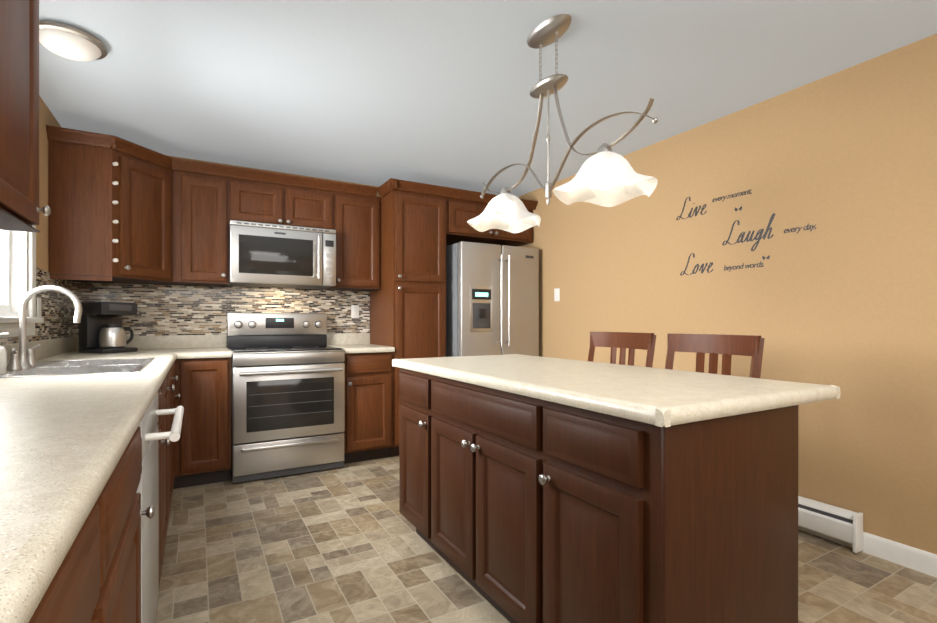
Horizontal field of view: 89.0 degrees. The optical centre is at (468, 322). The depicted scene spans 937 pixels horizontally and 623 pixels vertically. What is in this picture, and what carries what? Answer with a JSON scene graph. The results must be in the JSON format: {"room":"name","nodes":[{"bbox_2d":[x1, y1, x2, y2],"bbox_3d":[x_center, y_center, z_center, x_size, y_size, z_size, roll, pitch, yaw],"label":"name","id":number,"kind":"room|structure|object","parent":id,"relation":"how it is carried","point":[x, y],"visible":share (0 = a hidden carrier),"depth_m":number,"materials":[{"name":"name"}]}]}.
{"room":"kitchen","nodes":[
{"label":"kitchen","id":0,"kind":"room"},
{"bbox_2d":[0,95,60,316],"bbox_3d":[-1.286,-0.076,0.568,0.150,2.380,6.300,0,0,-30],"label":"wall","id":1,"kind":"structure","parent":0,"point":[46,117],"depth_m":2.73,"materials":[{"name":"beige paint"}]},
{"bbox_2d":[0,225,43,337],"bbox_3d":[-2.031,-0.486,1.921,0.193,1.105,1.390,0,0,-30],"label":"window","id":2,"kind":"structure","parent":1,"relation":"in","point":[17,266],"depth_m":2.43,"materials":[{"name":"white paint"}]},
{"bbox_2d":[0,0,47,232],"bbox_3d":[-1.369,-0.687,1.204,0.334,0.800,0.490,0,0,-30],"label":"upper cabinet","id":3,"kind":"object","parent":1,"relation":"attached to","point":[20,209],"depth_m":1.33,"materials":[{"name":"brown wood"}]},
{"bbox_2d":[0,268,72,344],"bbox_3d":[-1.475,-0.050,1.060,0.008,0.495,5.242,0,0,-30],"label":"wall tile","id":4,"kind":"structure","parent":1,"relation":"attached to","point":[57,312],"depth_m":2.85,"materials":[{"name":"tile"}]},
{"bbox_2d":[37,298,40,317],"bbox_3d":[-2.349,-0.080,2.609,0.008,0.116,0.072,0,0,-30],"label":"electrical outlet","id":5,"kind":"object","parent":4,"relation":"attached to","point":[38,307],"visible":0.83,"depth_m":2.60,"materials":[{"name":"white plastic"}]},
{"bbox_2d":[166,155,380,196],"bbox_3d":[-1.263,-0.083,4.293,3.880,2.380,0.150,0,0,-30],"label":"wall","id":6,"kind":"structure","parent":0,"point":[378,195],"depth_m":4.00,"materials":[{"name":"beige paint"}]},
{"bbox_2d":[46,125,173,284],"bbox_3d":[-2.364,-0.721,3.226,0.609,0.860,0.607,0,0,-30],"label":"upper cabinet","id":7,"kind":"object","parent":6,"relation":"attached to","point":[123,211],"depth_m":2.95,"materials":[{"name":"brown wood"}]},
{"bbox_2d":[174,158,229,286],"bbox_3d":[-2.013,-0.722,3.589,0.356,0.860,0.323,0,0,-30],"label":"upper cabinet","id":8,"kind":"object","parent":6,"relation":"attached to","point":[201,189],"depth_m":3.45,"materials":[{"name":"brown wood"}]},
{"bbox_2d":[73,282,369,336],"bbox_3d":[-1.846,-0.054,3.870,2.149,0.495,0.008,0,0,-30],"label":"wall tile","id":9,"kind":"structure","parent":6,"relation":"attached to","point":[179,310],"depth_m":3.75,"materials":[{"name":"tile"}]},
{"bbox_2d":[351,305,358,317],"bbox_3d":[-1.029,-0.103,4.326,0.072,0.116,0.008,0,0,-30],"label":"electrical outlet","id":10,"kind":"object","parent":9,"relation":"attached to","point":[354,311],"visible":1,"depth_m":4.32,"materials":[{"name":"white plastic"}]},
{"bbox_2d":[230,173,337,232],"bbox_3d":[-1.522,-0.923,3.869,0.774,0.338,0.323,0,0,-30],"label":"upper cabinet","id":11,"kind":"object","parent":6,"relation":"attached to","point":[252,199],"depth_m":3.73,"materials":[{"name":"brown wood"}]},
{"bbox_2d":[228,220,335,288],"bbox_3d":[-1.485,-0.523,3.803,0.764,0.453,0.462,0,0,-30],"label":"microwave","id":12,"kind":"object","parent":11,"relation":"attached to","point":[272,255],"visible":1,"depth_m":3.64,"materials":[{"name":"silver metal"}]},
{"bbox_2d":[325,189,380,291],"bbox_3d":[-1.010,-0.692,4.161,0.405,0.800,0.323,0,0,-30],"label":"upper cabinet","id":13,"kind":"object","parent":6,"relation":"attached to","point":[358,235],"depth_m":4.02,"materials":[{"name":"brown wood"}]},
{"bbox_2d":[450,194,535,245],"bbox_3d":[0.069,-0.933,4.609,0.944,0.320,0.616,0,0,-30],"label":"upper cabinet","id":14,"kind":"object","parent":6,"relation":"attached to","point":[462,210],"depth_m":4.27,"materials":[{"name":"brown wood"}]},
{"bbox_2d":[39,0,936,196],"bbox_3d":[0.334,-1.328,1.490,4.180,0.120,6.900,0,0,-30],"label":"ceiling","id":15,"kind":"structure","parent":0,"point":[379,93],"depth_m":2.43,"materials":[{"name":"paint"}]},
{"bbox_2d":[39,20,107,61],"bbox_3d":[-1.774,-1.228,2.118,0.276,0.081,0.276,0,0,-30],"label":"dome lamp","id":16,"kind":"object","parent":15,"relation":"attached to","point":[67,41],"visible":0.85,"depth_m":2.06,"materials":[{"name":"white glass"}]},
{"bbox_2d":[467,14,657,232],"bbox_3d":[0.357,-0.870,2.079,0.363,0.798,1.132,0,0,-30],"label":"pendant light","id":17,"kind":"object","parent":15,"relation":"hanging from","point":[606,176],"visible":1,"depth_m":1.98,"materials":[{"name":"silver metal"}]},
{"bbox_2d":[155,456,936,622],"bbox_3d":[0.334,1.172,1.494,4.180,0.120,6.900,0,0,-30],"label":"floor","id":18,"kind":"structure","parent":0,"point":[346,543],"depth_m":2.17,"materials":[{"name":"tile"}]},
{"bbox_2d":[29,471,120,622],"bbox_3d":[-0.665,0.678,0.290,0.633,0.872,0.600,0,0,-30],"label":"base cabinet","id":19,"kind":"object","parent":18,"relation":"on","point":[97,578],"depth_m":0.64,"materials":[{"name":"brown wood"}]},
{"bbox_2d":[0,335,183,622],"bbox_3d":[-1.190,0.169,1.225,0.660,0.140,5.247,0,0,-30],"label":"countertop","id":20,"kind":"structure","parent":19,"relation":"on","point":[65,440],"depth_m":0.78,"materials":[{"name":"stone"}]},
{"bbox_2d":[7,285,81,369],"bbox_3d":[-1.842,0.013,2.093,0.232,0.357,0.362,0,0,-30],"label":"faucet","id":21,"kind":"object","parent":20,"relation":"on","point":[23,357],"visible":1,"depth_m":2.05,"materials":[{"name":"silver metal"}]},
{"bbox_2d":[0,357,154,377],"bbox_3d":[-1.738,0.289,2.153,0.485,0.194,0.860,0,0,-30],"label":"sink basin","id":22,"kind":"object","parent":20,"relation":"in","point":[80,367],"visible":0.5,"depth_m":2.16,"materials":[{"name":"metal"}]},
{"bbox_2d":[0,333,8,374],"bbox_3d":[-1.761,0.115,1.782,0.062,0.155,0.056,0,0,-30],"label":"soap bottle","id":23,"kind":"object","parent":22,"relation":"on","point":[3,360],"visible":1,"depth_m":1.78,"materials":[{"name":"white plastic"}]},
{"bbox_2d":[78,302,137,352],"bbox_3d":[-2.397,0.029,3.188,0.260,0.330,0.250,0,0,22],"label":"coffee maker","id":24,"kind":"object","parent":20,"relation":"on","point":[101,330],"visible":0.98,"depth_m":3.11,"materials":[{"name":"black plastic"}]},
{"bbox_2d":[114,427,152,622],"bbox_3d":[-0.959,0.677,0.806,0.633,0.872,0.588,0,0,-30],"label":"base cabinet","id":25,"kind":"object","parent":18,"relation":"on","point":[129,464],"depth_m":1.03,"materials":[{"name":"brown wood"}]},
{"bbox_2d":[136,392,183,622],"bbox_3d":[-1.212,0.676,1.348,0.691,0.872,0.596,0,0,-30],"label":"dishwasher","id":26,"kind":"object","parent":18,"relation":"on","point":[148,486],"visible":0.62,"depth_m":1.40,"materials":[{"name":"white metal"}]},
{"bbox_2d":[157,379,168,584],"bbox_3d":[-1.455,0.675,1.677,0.633,0.872,0.208,0,0,-30],"label":"base cabinet","id":27,"kind":"object","parent":18,"relation":"on","point":[166,447],"depth_m":2.02,"materials":[{"name":"brown wood"}]},
{"bbox_2d":[165,367,172,513],"bbox_3d":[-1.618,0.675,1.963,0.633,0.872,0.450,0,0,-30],"label":"base cabinet","id":28,"kind":"object","parent":18,"relation":"on","point":[169,376],"depth_m":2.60,"materials":[{"name":"brown wood"}]},
{"bbox_2d":[172,363,176,485],"bbox_3d":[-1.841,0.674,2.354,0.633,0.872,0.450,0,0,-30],"label":"base cabinet","id":29,"kind":"object","parent":18,"relation":"on","point":[174,377],"depth_m":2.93,"materials":[{"name":"brown wood"}]},
{"bbox_2d":[173,357,230,488],"bbox_3d":[-1.932,0.672,3.459,0.344,0.872,0.621,0,0,-30],"label":"base cabinet","id":30,"kind":"object","parent":18,"relation":"on","point":[203,442],"depth_m":3.20,"materials":[{"name":"brown wood"}]},
{"bbox_2d":[184,335,231,358],"bbox_3d":[-1.911,0.165,3.463,0.305,0.140,0.645,0,0,-30],"label":"countertop","id":31,"kind":"structure","parent":30,"relation":"on","point":[195,346],"depth_m":3.67,"materials":[{"name":"stone"}]},
{"bbox_2d":[227,313,344,482],"bbox_3d":[-1.414,0.507,3.680,0.766,1.178,0.743,0,0,-30],"label":"range","id":32,"kind":"object","parent":18,"relation":"on","point":[287,393],"visible":0.98,"depth_m":3.45,"materials":[{"name":"silver metal"}]},
{"bbox_2d":[344,352,392,463],"bbox_3d":[-0.932,0.671,4.027,0.404,0.872,0.625,0,0,-30],"label":"base cabinet","id":33,"kind":"object","parent":18,"relation":"on","point":[368,433],"depth_m":3.76,"materials":[{"name":"brown wood"}]},
{"bbox_2d":[326,333,394,353],"bbox_3d":[-0.930,0.164,4.023,0.406,0.140,0.645,0,0,-30],"label":"countertop","id":34,"kind":"structure","parent":33,"relation":"on","point":[349,342],"depth_m":4.21,"materials":[{"name":"stone"}]},
{"bbox_2d":[370,186,449,456],"bbox_3d":[-0.547,0.007,4.252,0.482,2.200,0.628,0,0,-30],"label":"tall cabinet","id":35,"kind":"object","parent":18,"relation":"on","point":[423,226],"depth_m":3.98,"materials":[{"name":"brown wood"}]},
{"bbox_2d":[446,241,538,356],"bbox_3d":[0.133,0.201,4.519,0.830,1.788,0.802,0,0,-30],"label":"fridge","id":36,"kind":"object","parent":18,"relation":"on","point":[492,299],"visible":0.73,"depth_m":4.19,"materials":[{"name":"silver metal"}]},
{"bbox_2d":[393,366,807,622],"bbox_3d":[0.276,0.674,1.949,0.632,0.874,1.654,0,0,-30],"label":"kitchen island","id":37,"kind":"object","parent":18,"relation":"on","point":[535,489],"depth_m":1.33,"materials":[{"name":"brown wood"}]},
{"bbox_2d":[396,354,831,421],"bbox_3d":[0.370,0.213,2.014,0.776,0.040,1.666,0,0,-30],"label":"island countertop","id":38,"kind":"structure","parent":37,"relation":"on","point":[648,392],"depth_m":1.50,"materials":[{"name":"beige stone"}]},
{"bbox_2d":[588,332,655,367],"bbox_3d":[0.646,0.580,2.465,0.464,1.060,0.460,0,0,-30],"label":"stool","id":39,"kind":"object","parent":18,"relation":"on","point":[623,341],"visible":0.19,"depth_m":2.56,"materials":[{"name":"brown wood"}]},
{"bbox_2d":[665,333,764,377],"bbox_3d":[0.903,0.581,2.013,0.464,1.060,0.460,0,0,-30],"label":"stool","id":40,"kind":"object","parent":18,"relation":"on","point":[727,347],"visible":0.1,"depth_m":2.10,"materials":[{"name":"brown wood"}]},
{"bbox_2d":[798,496,862,552],"bbox_3d":[1.564,1.009,2.845,0.072,0.178,1.278,0,0,-30],"label":"heater","id":41,"kind":"object","parent":18,"relation":"on","point":[837,524],"visible":0.46,"depth_m":2.38,"materials":[{"name":"white paint"}]},
{"bbox_2d":[517,34,936,553],"bbox_3d":[1.954,-0.080,2.416,0.150,2.380,6.300,0,0,-30],"label":"wall","id":42,"kind":"structure","parent":0,"point":[843,295],"depth_m":2.51,"materials":[{"name":"beige paint"}]},
{"bbox_2d":[554,288,559,300],"bbox_3d":[0.794,-0.253,4.287,0.010,0.116,0.072,0,0,-30],"label":"switch plate","id":43,"kind":"object","parent":42,"relation":"attached to","point":[556,294],"visible":1,"depth_m":4.28,"materials":[{"name":"white plastic"}]},
{"bbox_2d":[676,197,774,275],"bbox_3d":[1.562,-0.573,2.948,0.001,0.516,0.635,0,0,-30],"label":"decal","id":44,"kind":"object","parent":42,"relation":"attached to","point":[743,234],"visible":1,"depth_m":2.88,"materials":[{"name":"plastic"}]},
{"bbox_2d":[712,190,751,201],"bbox_3d":[1.594,-0.766,2.893,0.001,0.038,0.244,0,0,-30],"label":"art","id":45,"kind":"object","parent":42,"relation":"attached to","point":[742,193],"visible":1,"depth_m":2.88,"materials":[{"name":"paint"}]},
{"bbox_2d":[724,261,763,271],"bbox_3d":[1.629,-0.333,2.831,0.001,0.043,0.242,0,0,-30],"label":"art","id":46,"kind":"object","parent":42,"relation":"attached to","point":[760,263],"visible":1,"depth_m":2.83,"materials":[{"name":"paint"}]},
{"bbox_2d":[734,206,769,259],"bbox_3d":[1.655,-0.529,2.786,0.001,0.339,0.206,0,0,-30],"label":"art","id":47,"kind":"object","parent":42,"relation":"attached to","point":[763,257],"visible":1,"depth_m":2.84,"materials":[{"name":"paint"}]},
{"bbox_2d":[784,224,815,233],"bbox_3d":[1.781,-0.505,2.565,0.001,0.043,0.160,0,0,-30],"label":"art","id":48,"kind":"object","parent":42,"relation":"attached to","point":[794,229],"visible":1,"depth_m":2.56,"materials":[{"name":"paint"}]},
{"bbox_2d":[798,529,936,576],"bbox_3d":[1.883,1.063,2.377,0.014,0.095,6.300,0,0,-30],"label":"baseboard","id":49,"kind":"structure","parent":42,"relation":"attached to","point":[922,561],"depth_m":2.18,"materials":[{"name":"white paint"}]}
]}

